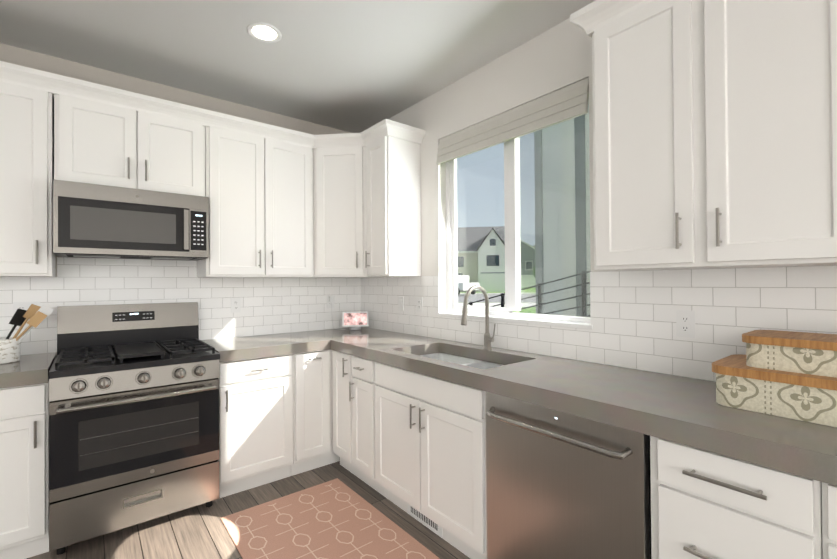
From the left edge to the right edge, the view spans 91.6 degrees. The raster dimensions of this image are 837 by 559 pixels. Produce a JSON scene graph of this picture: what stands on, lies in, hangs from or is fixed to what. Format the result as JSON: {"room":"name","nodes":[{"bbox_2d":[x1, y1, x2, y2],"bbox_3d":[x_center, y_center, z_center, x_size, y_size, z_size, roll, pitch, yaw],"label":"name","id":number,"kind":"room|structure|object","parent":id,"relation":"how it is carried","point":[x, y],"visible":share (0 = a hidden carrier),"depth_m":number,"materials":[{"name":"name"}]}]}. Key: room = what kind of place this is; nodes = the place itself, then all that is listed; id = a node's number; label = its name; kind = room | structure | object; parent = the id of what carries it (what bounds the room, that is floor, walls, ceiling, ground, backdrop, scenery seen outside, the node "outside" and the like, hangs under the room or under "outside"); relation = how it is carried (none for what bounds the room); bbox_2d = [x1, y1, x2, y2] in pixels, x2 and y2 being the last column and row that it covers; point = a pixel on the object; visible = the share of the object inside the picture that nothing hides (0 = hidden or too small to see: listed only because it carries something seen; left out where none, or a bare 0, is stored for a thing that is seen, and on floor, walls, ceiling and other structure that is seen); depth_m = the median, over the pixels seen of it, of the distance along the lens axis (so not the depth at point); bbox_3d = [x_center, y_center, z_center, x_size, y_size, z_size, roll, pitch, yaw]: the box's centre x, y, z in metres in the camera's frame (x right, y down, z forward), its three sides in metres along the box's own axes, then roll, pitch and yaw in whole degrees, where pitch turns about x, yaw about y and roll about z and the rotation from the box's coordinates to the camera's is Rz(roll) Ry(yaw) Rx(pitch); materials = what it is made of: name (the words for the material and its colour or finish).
{"room":"kitchen","nodes":[
{"label":"kitchen","id":0,"kind":"room"},
{"bbox_2d":[0,43,349,355],"bbox_3d":[-2.389,0.016,2.494,4.900,2.890,0.150,0,-1,-39],"label":"wall","id":1,"kind":"structure","parent":0,"point":[36,60],"depth_m":2.83,"materials":[{"name":"beige paint"}]},
{"bbox_2d":[0,82,55,276],"bbox_3d":[-2.310,-0.544,2.235,0.458,1.055,0.360,0,-1,-39],"label":"upper cabinet","id":2,"kind":"object","parent":1,"relation":"attached to","point":[26,170],"visible":1,"depth_m":2.21,"materials":[{"name":"white wood"}]},
{"bbox_2d":[54,94,204,196],"bbox_3d":[-1.828,-0.807,2.626,0.766,0.530,0.360,0,-1,-39],"label":"upper cabinet","id":3,"kind":"object","parent":1,"relation":"attached to","point":[102,144],"visible":0.88,"depth_m":2.48,"materials":[{"name":"white wood"}]},
{"bbox_2d":[53,179,208,260],"bbox_3d":[-1.797,-0.338,2.588,0.764,0.405,0.421,0,-1,-39],"label":"over-the-range microwave","id":4,"kind":"object","parent":3,"relation":"attached to","point":[100,221],"visible":1,"depth_m":2.41,"materials":[{"name":"silver metal"}]},
{"bbox_2d":[0,257,360,354],"bbox_3d":[-1.893,0.310,2.790,3.444,0.900,0.006,0,-1,-39],"label":"wall tile","id":5,"kind":"structure","parent":1,"relation":"attached to","point":[277,305],"depth_m":2.96,"materials":[{"name":"white tile"}]},
{"bbox_2d":[13,301,39,320],"bbox_3d":[-2.334,0.190,2.426,0.116,0.115,0.008,0,-1,-39],"label":"electrical outlet","id":6,"kind":"object","parent":5,"relation":"attached to","point":[22,305],"visible":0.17,"depth_m":2.42,"materials":[{"name":"white plastic"}]},
{"bbox_2d":[231,298,240,312],"bbox_3d":[-1.419,0.199,3.163,0.070,0.115,0.008,0,-1,-39],"label":"electrical outlet","id":7,"kind":"object","parent":5,"relation":"attached to","point":[235,305],"visible":1,"depth_m":3.16,"materials":[{"name":"white plastic"}]},
{"bbox_2d":[327,295,335,328],"bbox_3d":[-0.736,0.293,3.639,0.122,0.306,0.120,0,-1,-39],"label":"electrical outlet","id":8,"kind":"object","parent":5,"relation":"attached to","point":[330,300],"visible":1,"depth_m":3.65,"materials":[{"name":"white plastic"}]},
{"bbox_2d":[197,126,313,277],"bbox_3d":[-1.221,-0.545,3.112,0.781,1.055,0.360,0,-1,-39],"label":"upper cabinet","id":9,"kind":"object","parent":1,"relation":"attached to","point":[259,193],"visible":0.96,"depth_m":2.97,"materials":[{"name":"white wood"}]},
{"bbox_2d":[302,146,369,277],"bbox_3d":[-0.601,-0.547,3.452,0.608,1.055,0.608,0,-1,-39],"label":"upper cabinet","id":10,"kind":"object","parent":1,"relation":"attached to","point":[340,205],"visible":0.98,"depth_m":3.23,"materials":[{"name":"white wood"}]},
{"bbox_2d":[0,0,652,148],"bbox_3d":[-0.571,-1.109,1.150,3.448,0.091,3.636,0,-1,-39],"label":"crown molding","id":11,"kind":"structure","parent":10,"relation":"attached to","point":[589,19],"depth_m":2.53,"materials":[{"name":"white wood"}]},
{"bbox_2d":[26,457,469,558],"bbox_3d":[-0.388,1.388,0.010,4.600,0.050,6.200,0,-1,-39],"label":"floor","id":12,"kind":"structure","parent":0,"point":[200,531],"depth_m":2.24,"materials":[{"name":"brown wood"}]},
{"bbox_2d":[0,382,48,558],"bbox_3d":[-2.204,0.955,2.106,0.461,0.874,0.648,0,-1,-39],"label":"base cabinet","id":13,"kind":"object","parent":12,"relation":"on","point":[24,472],"visible":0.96,"depth_m":1.98,"materials":[{"name":"white wood"}]},
{"bbox_2d":[49,302,219,554],"bbox_3d":[-1.692,0.776,2.458,0.764,1.230,0.734,0,-1,-39],"label":"gas range","id":14,"kind":"object","parent":12,"relation":"on","point":[133,414],"visible":1,"depth_m":2.24,"materials":[{"name":"silver metal"}]},
{"bbox_2d":[218,354,292,497],"bbox_3d":[-1.229,0.954,2.891,0.486,0.874,0.648,0,-1,-39],"label":"base cabinet","id":15,"kind":"object","parent":12,"relation":"on","point":[255,422],"visible":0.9,"depth_m":2.67,"materials":[{"name":"white wood"}]},
{"bbox_2d":[201,332,328,362],"bbox_3d":[-1.136,0.481,2.987,0.750,0.070,0.629,0,-1,-39],"label":"countertop","id":16,"kind":"structure","parent":15,"relation":"on","point":[259,346],"depth_m":2.83,"materials":[{"name":"grey stone"}]},
{"bbox_2d":[291,350,338,475],"bbox_3d":[-0.687,0.953,3.327,0.901,0.874,0.648,0,-1,-39],"label":"base cabinet","id":17,"kind":"object","parent":12,"relation":"on","point":[312,410],"visible":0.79,"depth_m":2.92,"materials":[{"name":"white wood"}]},
{"bbox_2d":[221,478,439,558],"bbox_3d":[-0.464,1.375,2.106,0.750,0.008,1.240,0,-1,-39],"label":"rug","id":18,"kind":"object","parent":12,"relation":"on","point":[337,518],"visible":1,"depth_m":2.23,"materials":[{"name":"pink fabric"}]},
{"bbox_2d":[332,350,359,478],"bbox_3d":[-0.333,0.949,3.077,0.647,0.874,0.298,0,-1,-39],"label":"base cabinet","id":19,"kind":"object","parent":12,"relation":"on","point":[342,411],"visible":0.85,"depth_m":2.89,"materials":[{"name":"white wood"}]},
{"bbox_2d":[349,356,383,495],"bbox_3d":[-0.148,0.946,2.847,0.648,0.874,0.288,0,-1,-39],"label":"base cabinet","id":20,"kind":"object","parent":12,"relation":"on","point":[363,383],"visible":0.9,"depth_m":2.66,"materials":[{"name":"white wood"}]},
{"bbox_2d":[375,362,486,558],"bbox_3d":[0.232,0.940,2.376,0.647,0.874,0.918,0,-1,-39],"label":"base cabinet","id":21,"kind":"object","parent":12,"relation":"on","point":[430,447],"visible":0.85,"depth_m":2.11,"materials":[{"name":"white wood"}]},
{"bbox_2d":[407,504,442,537],"bbox_3d":[0.030,1.326,2.274,0.008,0.090,0.300,0,-1,-39],"label":"air vent register","id":22,"kind":"object","parent":21,"relation":"attached to","point":[431,525],"visible":0.58,"depth_m":2.26,"materials":[{"name":"white metal"}]},
{"bbox_2d":[297,285,836,485],"bbox_3d":[0.440,0.357,2.130,0.633,0.653,3.942,0,-1,-39],"label":"countertop","id":23,"kind":"structure","parent":21,"relation":"on","point":[690,412],"depth_m":1.54,"materials":[{"name":"grey stone"}]},
{"bbox_2d":[342,311,368,329],"bbox_3d":[-0.557,0.365,3.591,0.225,0.161,0.161,0,-1,-39],"label":"smart display","id":24,"kind":"object","parent":23,"relation":"on","point":[355,320],"visible":1,"depth_m":3.58,"materials":[{"name":"multicoloured plastic"}]},
{"bbox_2d":[461,285,495,348],"bbox_3d":[0.364,0.233,2.461,0.251,0.398,0.094,0,-1,-39],"label":"faucet","id":25,"kind":"object","parent":23,"relation":"on","point":[487,337],"depth_m":2.51,"materials":[{"name":"silver metal"}]},
{"bbox_2d":[712,330,836,426],"bbox_3d":[1.278,0.298,1.248,0.320,0.234,0.575,0,-1,-39],"label":"decorative boxes","id":26,"kind":"object","parent":23,"relation":"on","point":[789,374],"visible":1,"depth_m":1.25,"materials":[{"name":"beige cardboard"}]},
{"bbox_2d":[486,392,650,558],"bbox_3d":[0.731,0.932,1.742,0.664,0.873,0.676,0,-1,-39],"label":"dishwasher","id":27,"kind":"object","parent":12,"relation":"on","point":[561,485],"visible":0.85,"depth_m":1.53,"materials":[{"name":"silver metal"}]},
{"bbox_2d":[650,436,822,558],"bbox_3d":[1.079,0.926,1.323,0.648,0.874,0.394,0,-1,-39],"label":"base cabinet","id":28,"kind":"object","parent":12,"relation":"on","point":[707,505],"visible":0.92,"depth_m":1.14,"materials":[{"name":"white wood"}]},
{"bbox_2d":[822,482,836,558],"bbox_3d":[1.439,0.920,0.876,0.647,0.874,0.748,0,-1,-39],"label":"base cabinet","id":29,"kind":"object","parent":12,"relation":"on","point":[829,518],"visible":0.77,"depth_m":0.98,"materials":[{"name":"white wood"}]},
{"bbox_3d":[-2.703,0.955,1.704,0.818,0.874,0.648,0,-1,-39],"label":"base cabinet","id":30,"kind":"object","parent":12,"relation":"on","visible":0},
{"bbox_2d":[0,353,55,388],"bbox_3d":[-2.533,0.482,1.861,1.281,0.070,0.629,0,-1,-39],"label":"countertop","id":31,"kind":"structure","parent":30,"relation":"on","point":[26,370],"depth_m":2.01,"materials":[{"name":"grey stone"}]},
{"bbox_2d":[0,304,53,363],"bbox_3d":[-2.201,0.291,2.237,0.300,0.311,0.160,0,-1,-39],"label":"utensil crock","id":32,"kind":"object","parent":31,"relation":"on","point":[10,347],"visible":1,"depth_m":2.24,"materials":[{"name":"ceramic"}]},
{"bbox_2d":[0,0,595,132],"bbox_3d":[-0.408,-1.437,0.032,4.600,0.050,6.200,0,-1,-39],"label":"ceiling","id":33,"kind":"structure","parent":0,"point":[355,66],"depth_m":2.40,"materials":[{"name":"white paint"}]},
{"bbox_2d":[247,22,281,42],"bbox_3d":[-0.868,-1.388,2.293,0.184,0.007,0.184,0,-1,-39],"label":"recessed light","id":34,"kind":"object","parent":33,"relation":"in","point":[264,32],"visible":1,"depth_m":2.29,"materials":[{"name":"white plastic"}]},
{"bbox_2d":[378,18,707,380],"bbox_3d":[1.452,-0.018,1.510,0.150,2.890,6.200,0,-1,-39],"label":"wall","id":35,"kind":"structure","parent":0,"point":[555,58],"depth_m":2.66,"materials":[{"name":"white paint"}]},
{"bbox_2d":[365,136,420,276],"bbox_3d":[-0.217,-0.552,3.173,0.360,1.055,0.303,0,-1,-39],"label":"upper cabinet","id":36,"kind":"object","parent":35,"relation":"attached to","point":[393,209],"visible":0.9,"depth_m":3.07,"materials":[{"name":"white wood"}]},
{"bbox_2d":[437,312,592,328],"bbox_3d":[0.549,0.250,2.571,0.097,0.022,1.194,0,-1,-39],"label":"window sill","id":37,"kind":"structure","parent":35,"relation":"attached to","point":[538,321],"depth_m":2.41,"materials":[{"name":"white"}]},
{"bbox_2d":[446,115,590,322],"bbox_3d":[0.602,-0.402,2.622,0.070,1.285,1.170,0,-1,-39],"label":"window","id":38,"kind":"structure","parent":35,"relation":"in","point":[512,217],"depth_m":2.60,"materials":[{"name":"white plastic"}]},
{"bbox_2d":[436,78,588,164],"bbox_3d":[0.525,-0.947,2.567,0.087,0.190,1.162,0,-1,-39],"label":"window shade","id":39,"kind":"object","parent":38,"relation":"attached to","point":[569,102],"visible":0.98,"depth_m":2.43,"materials":[{"name":"fabric"}]},
{"bbox_2d":[518,104,590,316],"bbox_3d":[0.795,-0.399,2.397,0.001,1.217,0.497,0,-1,-39],"label":"screen","id":40,"kind":"object","parent":38,"relation":"attached to","point":[540,200],"visible":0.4,"depth_m":2.38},
{"bbox_2d":[360,265,836,381],"bbox_3d":[0.689,0.196,2.334,0.006,0.465,3.944,0,-1,-39],"label":"wall tile","id":41,"kind":"structure","parent":35,"relation":"attached to","point":[633,318],"depth_m":1.84,"materials":[{"name":"white tile"}]},
{"bbox_2d":[398,296,403,310],"bbox_3d":[-0.148,0.197,3.359,0.011,0.115,0.070,0,-1,-39],"label":"outlet","id":42,"kind":"object","parent":41,"relation":"attached to","point":[400,302],"visible":1,"depth_m":3.35,"materials":[{"name":"white plastic"}]},
{"bbox_2d":[416,297,422,311],"bbox_3d":[0.007,0.194,3.169,0.008,0.115,0.070,0,-1,-39],"label":"electrical outlet","id":43,"kind":"object","parent":41,"relation":"attached to","point":[419,304],"visible":1,"depth_m":3.16,"materials":[{"name":"white plastic"}]},
{"bbox_2d":[676,310,694,337],"bbox_3d":[1.149,0.191,1.752,0.008,0.115,0.070,0,-1,-39],"label":"electrical outlet","id":44,"kind":"object","parent":41,"relation":"attached to","point":[685,323],"visible":1,"depth_m":1.75,"materials":[{"name":"white plastic"}]},
{"bbox_2d":[592,0,836,270],"bbox_3d":[1.107,-0.573,1.529,0.360,1.055,0.810,0,-1,-39],"label":"upper cabinet","id":45,"kind":"object","parent":35,"relation":"attached to","point":[714,133],"visible":0.98,"depth_m":1.40,"materials":[{"name":"white wood"}]},
{"label":"outside","id":46,"kind":"structure","parent":0,"visible":0},
{"bbox_2d":[458,288,535,313],"bbox_3d":[67.501,0.993,238.399,399.840,5.174,520.000,0,-1,-39],"label":"ground","id":47,"kind":"structure","parent":46,"point":[528,291],"depth_m":27.70,"materials":[{"name":"green plant"}]},
{"bbox_2d":[457,226,504,291],"bbox_3d":[7.553,-2.678,53.589,8.300,8.700,9.600,0,0,7],"label":"house","id":48,"kind":"structure","parent":47,"relation":"on","point":[471,266],"depth_m":49.13,"materials":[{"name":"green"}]},
{"bbox_2d":[458,293,535,306],"bbox_3d":[3.430,1.537,34.525,239.341,0.183,22.937,0,0,7],"label":"paving","id":49,"kind":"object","parent":47,"relation":"on","point":[479,296],"depth_m":31.54,"materials":[{"name":"concrete"}]},
{"bbox_2d":[458,275,479,294],"bbox_3d":[3.599,0.544,40.544,1.940,1.840,5.600,0,0,-29],"label":"truck","id":50,"kind":"object","parent":49,"relation":"on","point":[466,279],"depth_m":38.32,"materials":[{"name":"white"}]},
{"bbox_2d":[521,240,535,287],"bbox_3d":[18.015,-2.963,77.915,10.800,9.000,12.820,0,0,7],"label":"house","id":51,"kind":"structure","parent":47,"relation":"on","point":[531,267],"depth_m":71.68,"materials":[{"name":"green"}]},
{"bbox_2d":[468,271,590,316],"bbox_3d":[2.097,0.660,6.514,0.570,2.200,4.440,0,-1,-39],"label":"stair railing","id":52,"kind":"object","parent":47,"relation":"on","point":[539,304],"depth_m":6.13,"materials":[{"name":"grey metal"}]},
{"bbox_2d":[534,101,590,316],"bbox_3d":[7.118,-2.708,8.701,10.000,8.900,4.240,0,-1,-39],"label":"neighbouring house","id":53,"kind":"structure","parent":47,"relation":"on","point":[557,225],"depth_m":6.97,"materials":[{"name":"white"}]}
]}

